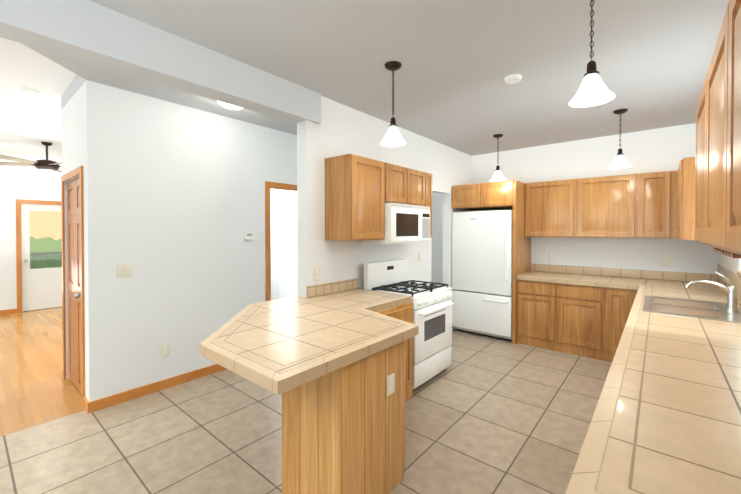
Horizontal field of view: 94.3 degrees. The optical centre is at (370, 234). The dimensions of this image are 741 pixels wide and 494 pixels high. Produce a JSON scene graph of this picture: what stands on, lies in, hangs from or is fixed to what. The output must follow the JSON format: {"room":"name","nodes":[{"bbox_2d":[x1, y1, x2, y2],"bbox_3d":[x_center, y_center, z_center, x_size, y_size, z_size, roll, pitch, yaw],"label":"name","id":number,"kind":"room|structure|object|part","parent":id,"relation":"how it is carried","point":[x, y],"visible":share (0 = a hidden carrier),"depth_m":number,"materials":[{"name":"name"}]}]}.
{"room":"kitchen","nodes":[
{"label":"kitchen","id":0,"kind":"room"},
{"bbox_2d":[0,153,61,309],"bbox_3d":[-5.788,-0.017,7.468,0.150,2.950,7.400,1,1,40],"label":"wall","id":1,"kind":"structure","parent":0,"point":[23,182],"depth_m":6.36,"materials":[{"name":"white paint"}]},
{"bbox_2d":[21,204,61,310],"bbox_3d":[-6.329,0.438,6.771,0.125,2.035,0.762,1,1,40],"label":"patio door","id":2,"kind":"structure","parent":1,"relation":"in","point":[41,230],"depth_m":6.70,"materials":[{"name":"white"}]},
{"bbox_2d":[0,37,76,159],"bbox_3d":[-2.649,-1.513,4.816,8.350,0.100,7.400,1,1,40],"label":"ceiling","id":3,"kind":"structure","parent":0,"point":[29,123],"depth_m":3.76,"materials":[{"name":"white paint"}]},
{"bbox_2d":[21,87,38,94],"bbox_3d":[-3.405,-1.430,3.441,0.132,0.035,0.132,1,1,40],"label":"smoke detector","id":4,"kind":"object","parent":3,"relation":"attached to","point":[28,90],"visible":1,"depth_m":3.41,"materials":[{"name":"white plastic"}]},
{"bbox_2d":[0,142,61,178],"bbox_3d":[-5.167,-1.181,5.557,1.372,0.579,1.311,1,1,40],"label":"room ceiling fan","id":5,"kind":"object","parent":3,"relation":"hanging from","point":[47,168],"visible":0.9,"depth_m":5.42,"materials":[{"name":"brown metal"}]},
{"bbox_2d":[0,306,84,435],"bbox_3d":[-3.721,1.502,5.748,5.550,0.050,7.400,1,1,40],"label":"floor","id":6,"kind":"structure","parent":0,"point":[36,388],"depth_m":3.70,"materials":[{"name":"brown wood"}]},
{"bbox_2d":[61,85,85,396],"bbox_3d":[-2.322,0.096,3.931,1.010,2.800,1.661,1,1,40],"label":"wall","id":7,"kind":"structure","parent":0,"point":[72,120],"depth_m":3.25,"materials":[{"name":"white paint"}]},
{"bbox_2d":[67,178,80,392],"bbox_3d":[-2.839,0.484,3.294,0.795,2.015,0.098,1,1,40],"label":"closet door","id":8,"kind":"structure","parent":7,"relation":"in","point":[73,245],"depth_m":3.36,"materials":[{"name":"brown wood"}]},
{"bbox_2d":[0,0,320,123],"bbox_3d":[-1.768,-1.145,1.762,0.190,0.270,3.850,1,1,40],"label":"header beam","id":9,"kind":"structure","parent":0,"point":[88,31],"depth_m":2.12,"materials":[{"name":"grey paint"}]},
{"bbox_2d":[83,80,296,401],"bbox_3d":[-0.860,0.087,4.793,0.120,2.800,4.861,1,1,40],"label":"wall","id":10,"kind":"structure","parent":0,"point":[174,202],"depth_m":3.35,"materials":[{"name":"white paint"}]},
{"bbox_2d":[116,264,131,277],"bbox_3d":[-2.212,0.326,3.084,0.010,0.115,0.115,1,1,40],"label":"light switch","id":11,"kind":"object","parent":10,"relation":"attached to","point":[123,270],"visible":1,"depth_m":3.08,"materials":[{"name":"beige plastic"}]},
{"bbox_2d":[161,344,168,356],"bbox_3d":[-2.001,1.133,3.347,0.007,0.115,0.070,1,1,40],"label":"outlet","id":12,"kind":"object","parent":10,"relation":"attached to","point":[164,350],"visible":1,"depth_m":3.34,"materials":[{"name":"beige plastic"}]},
{"bbox_2d":[244,233,254,239],"bbox_3d":[-1.412,0.023,4.022,0.024,0.085,0.130,1,1,40],"label":"thermostat","id":13,"kind":"object","parent":10,"relation":"attached to","point":[249,236],"visible":1,"depth_m":4.01,"materials":[{"name":"white plastic"}]},
{"bbox_2d":[271,189,276,299],"bbox_3d":[-2.057,0.079,5.576,0.100,2.800,1.200,1,1,40],"label":"wall","id":14,"kind":"structure","parent":0,"point":[273,192],"depth_m":5.96,"materials":[{"name":"white paint"}]},
{"bbox_2d":[277,190,296,298],"bbox_3d":[-1.137,0.078,5.653,1.410,2.800,0.100,1,1,40],"label":"wall","id":15,"kind":"structure","parent":0,"point":[283,244],"depth_m":5.82,"materials":[{"name":"white paint"}]},
{"bbox_2d":[0,166,740,413],"bbox_3d":[-2.016,0.284,4.206,9.829,2.419,7.250,1,1,40],"label":"trim","id":16,"kind":"structure","parent":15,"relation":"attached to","point":[109,401],"depth_m":3.54,"materials":[{"name":"brown wood"}]},
{"bbox_3d":[-3.252,1.437,5.256,6.600,0.090,7.250,1,1,40],"label":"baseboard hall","id":17,"kind":"part","parent":16,"relation":"part of","materials":[{"name":"brown wood"}]},
{"bbox_2d":[0,329,611,493],"bbox_3d":[-0.455,1.531,3.006,5.880,0.050,7.400,1,1,40],"label":"floor","id":18,"kind":"structure","parent":0,"point":[486,415],"depth_m":2.57,"materials":[{"name":"tile"}]},
{"bbox_2d":[226,336,413,493],"bbox_3d":[-0.160,1.073,2.679,1.276,0.874,1.486,1,1,40],"label":"base cabinet","id":19,"kind":"object","parent":18,"relation":"on","point":[343,432],"depth_m":1.87,"materials":[{"name":"brown wood"}]},
{"bbox_2d":[199,288,418,395],"bbox_3d":[-0.312,0.608,2.555,1.408,0.055,1.870,1,1,40],"label":"countertop","id":20,"kind":"structure","parent":19,"relation":"on","point":[280,346],"depth_m":2.01,"materials":[{"name":"beige tile"}]},
{"bbox_2d":[387,373,394,395],"bbox_3d":[0.120,0.880,2.014,0.006,0.115,0.070,1,1,40],"label":"outlet","id":21,"kind":"object","parent":19,"relation":"attached to","point":[390,376],"depth_m":2.01,"materials":[{"name":"beige plastic"}]},
{"bbox_2d":[364,259,453,388],"bbox_3d":[0.432,0.899,3.659,0.689,1.200,0.766,1,1,40],"label":"stove","id":22,"kind":"object","parent":18,"relation":"on","point":[432,320],"visible":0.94,"depth_m":3.54,"materials":[{"name":"white metal"}]},
{"bbox_2d":[452,210,512,341],"bbox_3d":[1.783,0.573,5.202,0.880,1.820,0.783,1,1,40],"label":"refrigerator","id":23,"kind":"object","parent":18,"relation":"on","point":[482,271],"visible":0.77,"depth_m":4.92,"materials":[{"name":"white metal"}]},
{"bbox_2d":[516,271,639,493],"bbox_3d":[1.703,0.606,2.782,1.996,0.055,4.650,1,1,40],"label":"base cabinet","id":24,"kind":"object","parent":18,"relation":"on","point":[580,315],"depth_m":4.28,"materials":[{"name":"brown wood"}]},
{"bbox_2d":[642,295,740,322],"bbox_3d":[2.522,0.673,2.711,0.574,0.198,0.814,1,1,40],"label":"sink","id":25,"kind":"object","parent":24,"relation":"in","point":[697,309],"depth_m":2.73,"materials":[{"name":"silver metal"}]},
{"bbox_2d":[685,272,738,312],"bbox_3d":[2.614,0.424,2.645,0.296,0.301,0.242,1,1,40],"label":"faucet","id":26,"kind":"object","parent":24,"relation":"on","point":[731,291],"depth_m":2.56,"materials":[{"name":"silver metal"}]},
{"bbox_2d":[567,399,740,493],"bbox_3d":[0.886,1.064,0.789,0.677,0.933,0.495,1,1,40],"label":"countertop","id":27,"kind":"structure","parent":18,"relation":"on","point":[624,450],"depth_m":0.92,"materials":[{"name":"beige tile"}]},
{"bbox_2d":[599,359,740,438],"bbox_3d":[1.196,1.060,1.158,0.677,0.933,0.470,1,1,40],"label":"countertop","id":28,"kind":"structure","parent":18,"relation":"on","point":[666,418],"depth_m":1.26,"materials":[{"name":"beige tile"}]},
{"bbox_2d":[608,335,740,386],"bbox_3d":[1.498,1.056,1.518,0.677,0.933,0.470,1,1,40],"label":"countertop","id":29,"kind":"structure","parent":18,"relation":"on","point":[716,365],"depth_m":1.62,"materials":[{"name":"beige tile"}]},
{"bbox_2d":[620,319,740,354],"bbox_3d":[1.801,1.052,1.878,0.677,0.933,0.470,1,1,40],"label":"countertop","id":30,"kind":"structure","parent":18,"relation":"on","point":[658,332],"depth_m":1.98,"materials":[{"name":"beige tile"}]},
{"bbox_2d":[624,307,740,334],"bbox_3d":[2.103,1.048,2.238,0.677,0.933,0.470,1,1,40],"label":"countertop","id":31,"kind":"structure","parent":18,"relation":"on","point":[673,318],"depth_m":2.33,"materials":[{"name":"beige tile"}]},
{"bbox_2d":[628,299,740,318],"bbox_3d":[2.405,1.044,2.598,0.677,0.933,0.470,1,1,40],"label":"countertop","id":32,"kind":"structure","parent":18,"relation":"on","point":[648,304],"depth_m":2.73,"materials":[{"name":"beige tile"}]},
{"bbox_2d":[636,287,735,298],"bbox_3d":[3.005,1.036,3.312,0.677,0.933,0.455,1,1,40],"label":"countertop","id":33,"kind":"structure","parent":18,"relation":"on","point":[663,290],"depth_m":3.38,"materials":[{"name":"beige tile"}]},
{"bbox_2d":[632,291,740,310],"bbox_3d":[2.707,1.040,2.958,0.677,0.933,0.470,1,1,40],"label":"countertop","id":34,"kind":"structure","parent":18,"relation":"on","point":[700,299],"depth_m":3.05,"materials":[{"name":"beige tile"}]},
{"bbox_2d":[23,0,728,155],"bbox_3d":[-0.301,-1.377,2.846,5.480,0.170,7.400,1,1,40],"label":"ceiling","id":35,"kind":"structure","parent":0,"point":[459,60],"depth_m":2.50,"materials":[{"name":"grey paint"}]},
{"bbox_2d":[218,101,242,109],"bbox_3d":[-1.329,-1.259,3.318,0.300,0.074,0.300,1,1,40],"label":"light","id":36,"kind":"object","parent":35,"relation":"attached to","point":[226,105],"visible":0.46,"depth_m":3.29,"materials":[{"name":"white"}]},
{"bbox_2d":[380,61,405,146],"bbox_3d":[0.173,-0.992,2.622,0.200,0.594,0.200,1,1,40],"label":"pendant light","id":37,"kind":"object","parent":35,"relation":"hanging from","point":[393,137],"visible":1,"depth_m":2.60,"materials":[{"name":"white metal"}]},
{"bbox_2d":[490,134,505,180],"bbox_3d":[1.687,-1.012,4.549,0.200,0.594,0.200,1,1,40],"label":"pendant light","id":38,"kind":"object","parent":35,"relation":"hanging from","point":[497,175],"visible":1,"depth_m":4.53,"materials":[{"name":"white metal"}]},
{"bbox_2d":[505,74,521,83],"bbox_3d":[1.176,-1.274,2.834,0.132,0.035,0.132,1,1,40],"label":"smoke detector","id":39,"kind":"object","parent":35,"relation":"attached to","point":[513,79],"visible":1,"depth_m":2.80,"materials":[{"name":"white plastic"}]},
{"bbox_2d":[569,0,614,106],"bbox_3d":[1.129,-0.982,1.754,0.200,0.594,0.200,1,1,40],"label":"pendant light","id":40,"kind":"object","parent":35,"relation":"hanging from","point":[593,90],"visible":1,"depth_m":1.75,"materials":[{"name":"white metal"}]},
{"bbox_2d":[609,109,631,168],"bbox_3d":[2.627,-1.002,3.616,0.200,0.594,0.200,1,1,40],"label":"pendant light","id":41,"kind":"object","parent":35,"relation":"hanging from","point":[620,161],"visible":0.98,"depth_m":3.60,"materials":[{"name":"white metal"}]},
{"bbox_2d":[297,96,471,329],"bbox_3d":[0.515,0.090,4.495,0.130,2.800,3.550,1,1,40],"label":"wall","id":42,"kind":"structure","parent":0,"point":[340,129],"depth_m":3.57,"materials":[{"name":"white paint"}]},
{"bbox_2d":[314,268,319,280],"bbox_3d":[-0.497,0.374,3.186,0.007,0.115,0.070,1,1,40],"label":"outlet","id":43,"kind":"object","parent":42,"relation":"attached to","point":[317,274],"visible":1,"depth_m":3.19,"materials":[{"name":"beige plastic"}]},
{"bbox_2d":[307,278,357,297],"bbox_3d":[-0.352,0.517,3.358,0.009,0.109,0.683,1,1,40],"label":"backsplash","id":44,"kind":"structure","parent":42,"relation":"attached to","point":[328,288],"depth_m":3.32,"materials":[{"name":"tile"}]},
{"bbox_2d":[325,154,432,240],"bbox_3d":[0.159,-0.336,3.692,0.347,0.770,1.430,1,1,40],"label":"upper cabinet","id":45,"kind":"object","parent":42,"relation":"attached to","point":[360,191],"visible":0.9,"depth_m":3.22,"materials":[{"name":"brown wood"}]},
{"bbox_2d":[360,203,429,243],"bbox_3d":[0.288,-0.112,3.795,0.416,0.410,0.760,1,1,40],"label":"microwave","id":46,"kind":"object","parent":42,"relation":"attached to","point":[405,223],"visible":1,"depth_m":3.57,"materials":[{"name":"white"}]},
{"bbox_2d":[431,123,717,285],"bbox_3d":[2.359,0.081,5.362,4.320,2.800,0.150,1,1,40],"label":"wall","id":47,"kind":"structure","parent":0,"point":[659,150],"depth_m":4.63,"materials":[{"name":"white paint"}]},
{"bbox_2d":[452,183,479,209],"bbox_3d":[1.644,-0.567,5.366,0.460,0.345,0.746,1,1,40],"label":"upper cabinet","id":48,"kind":"object","parent":47,"relation":"attached to","point":[464,197],"depth_m":5.08,"materials":[{"name":"brown wood"}]},
{"bbox_2d":[480,180,523,209],"bbox_3d":[1.990,-0.564,5.076,0.444,0.345,0.746,1,1,40],"label":"upper cabinet","id":49,"kind":"object","parent":47,"relation":"attached to","point":[501,195],"depth_m":4.78,"materials":[{"name":"brown wood"}]},
{"bbox_2d":[524,179,575,237],"bbox_3d":[2.564,-0.349,4.857,0.634,0.770,0.347,1,1,40],"label":"upper cabinet","id":50,"kind":"object","parent":47,"relation":"attached to","point":[550,206],"depth_m":4.71,"materials":[{"name":"brown wood"}]},
{"bbox_2d":[548,252,553,260],"bbox_3d":[2.638,0.325,5.027,0.070,0.115,0.007,1,1,40],"label":"electrical outlet","id":51,"kind":"object","parent":47,"relation":"attached to","point":[550,256],"visible":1,"depth_m":5.02,"materials":[{"name":"beige plastic"}]},
{"bbox_2d":[576,174,639,237],"bbox_3d":[3.050,-0.344,4.449,0.635,0.770,0.347,1,1,40],"label":"upper cabinet","id":52,"kind":"object","parent":47,"relation":"attached to","point":[605,206],"depth_m":4.30,"materials":[{"name":"brown wood"}]},
{"bbox_2d":[531,264,716,281],"bbox_3d":[3.191,0.504,4.562,1.987,0.109,0.009,1,1,40],"label":"backsplash","id":53,"kind":"structure","parent":47,"relation":"attached to","point":[657,275],"depth_m":4.45,"materials":[{"name":"tile"}]},
{"bbox_2d":[636,170,676,237],"bbox_3d":[3.438,-0.341,4.123,0.379,0.770,0.347,1,1,40],"label":"upper cabinet","id":54,"kind":"object","parent":47,"relation":"attached to","point":[642,205],"depth_m":3.99,"materials":[{"name":"brown wood"}]},
{"bbox_2d":[663,257,669,265],"bbox_3d":[3.618,0.333,4.204,0.070,0.115,0.007,1,1,40],"label":"electrical outlet","id":55,"kind":"object","parent":47,"relation":"attached to","point":[666,261],"visible":1,"depth_m":4.20,"materials":[{"name":"beige plastic"}]},
{"bbox_2d":[718,253,740,273],"bbox_3d":[1.740,0.127,1.149,0.150,2.800,7.400,1,1,40],"label":"wall","id":56,"kind":"structure","parent":0,"point":[733,265],"depth_m":3.26,"materials":[{"name":"white paint"}]},
{"bbox_2d":[677,157,692,239],"bbox_3d":[3.196,-0.332,3.283,0.368,0.770,0.429,1,1,40],"label":"upper cabinet","id":57,"kind":"object","parent":56,"relation":"attached to","point":[685,169],"depth_m":3.22,"materials":[{"name":"brown wood"}]},
{"bbox_2d":[689,95,700,242],"bbox_3d":[1.755,-0.324,1.567,0.368,0.748,0.593,1,1,40],"label":"upper cabinet","id":58,"kind":"object","parent":56,"relation":"attached to","point":[695,184],"depth_m":1.85,"materials":[{"name":"brown wood"}]},
{"bbox_2d":[713,247,740,257],"bbox_3d":[1.717,0.071,1.494,0.270,0.038,0.700,1,1,40],"label":"stemware rack","id":59,"kind":"object","parent":58,"relation":"attached to","point":[728,254],"visible":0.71,"depth_m":1.44,"materials":[{"name":"brown wood"}]},
{"bbox_2d":[701,29,720,247],"bbox_3d":[1.376,-0.319,1.116,0.368,0.748,0.584,1,1,40],"label":"upper cabinet","id":60,"kind":"object","parent":56,"relation":"attached to","point":[709,194],"depth_m":1.35,"materials":[{"name":"brown wood"}]},
{"bbox_2d":[717,0,740,254],"bbox_3d":[0.946,-0.314,0.604,0.368,0.748,0.753,1,1,40],"label":"upper cabinet","id":61,"kind":"object","parent":56,"relation":"attached to","point":[729,122],"depth_m":0.96,"materials":[{"name":"brown wood"}]},
{"bbox_2d":[717,264,740,304],"bbox_3d":[2.462,0.471,2.138,0.009,0.228,4.639,1,1,40],"label":"backsplash","id":62,"kind":"structure","parent":56,"relation":"attached to","point":[733,278],"depth_m":3.19,"materials":[{"name":"tile"}]}
]}

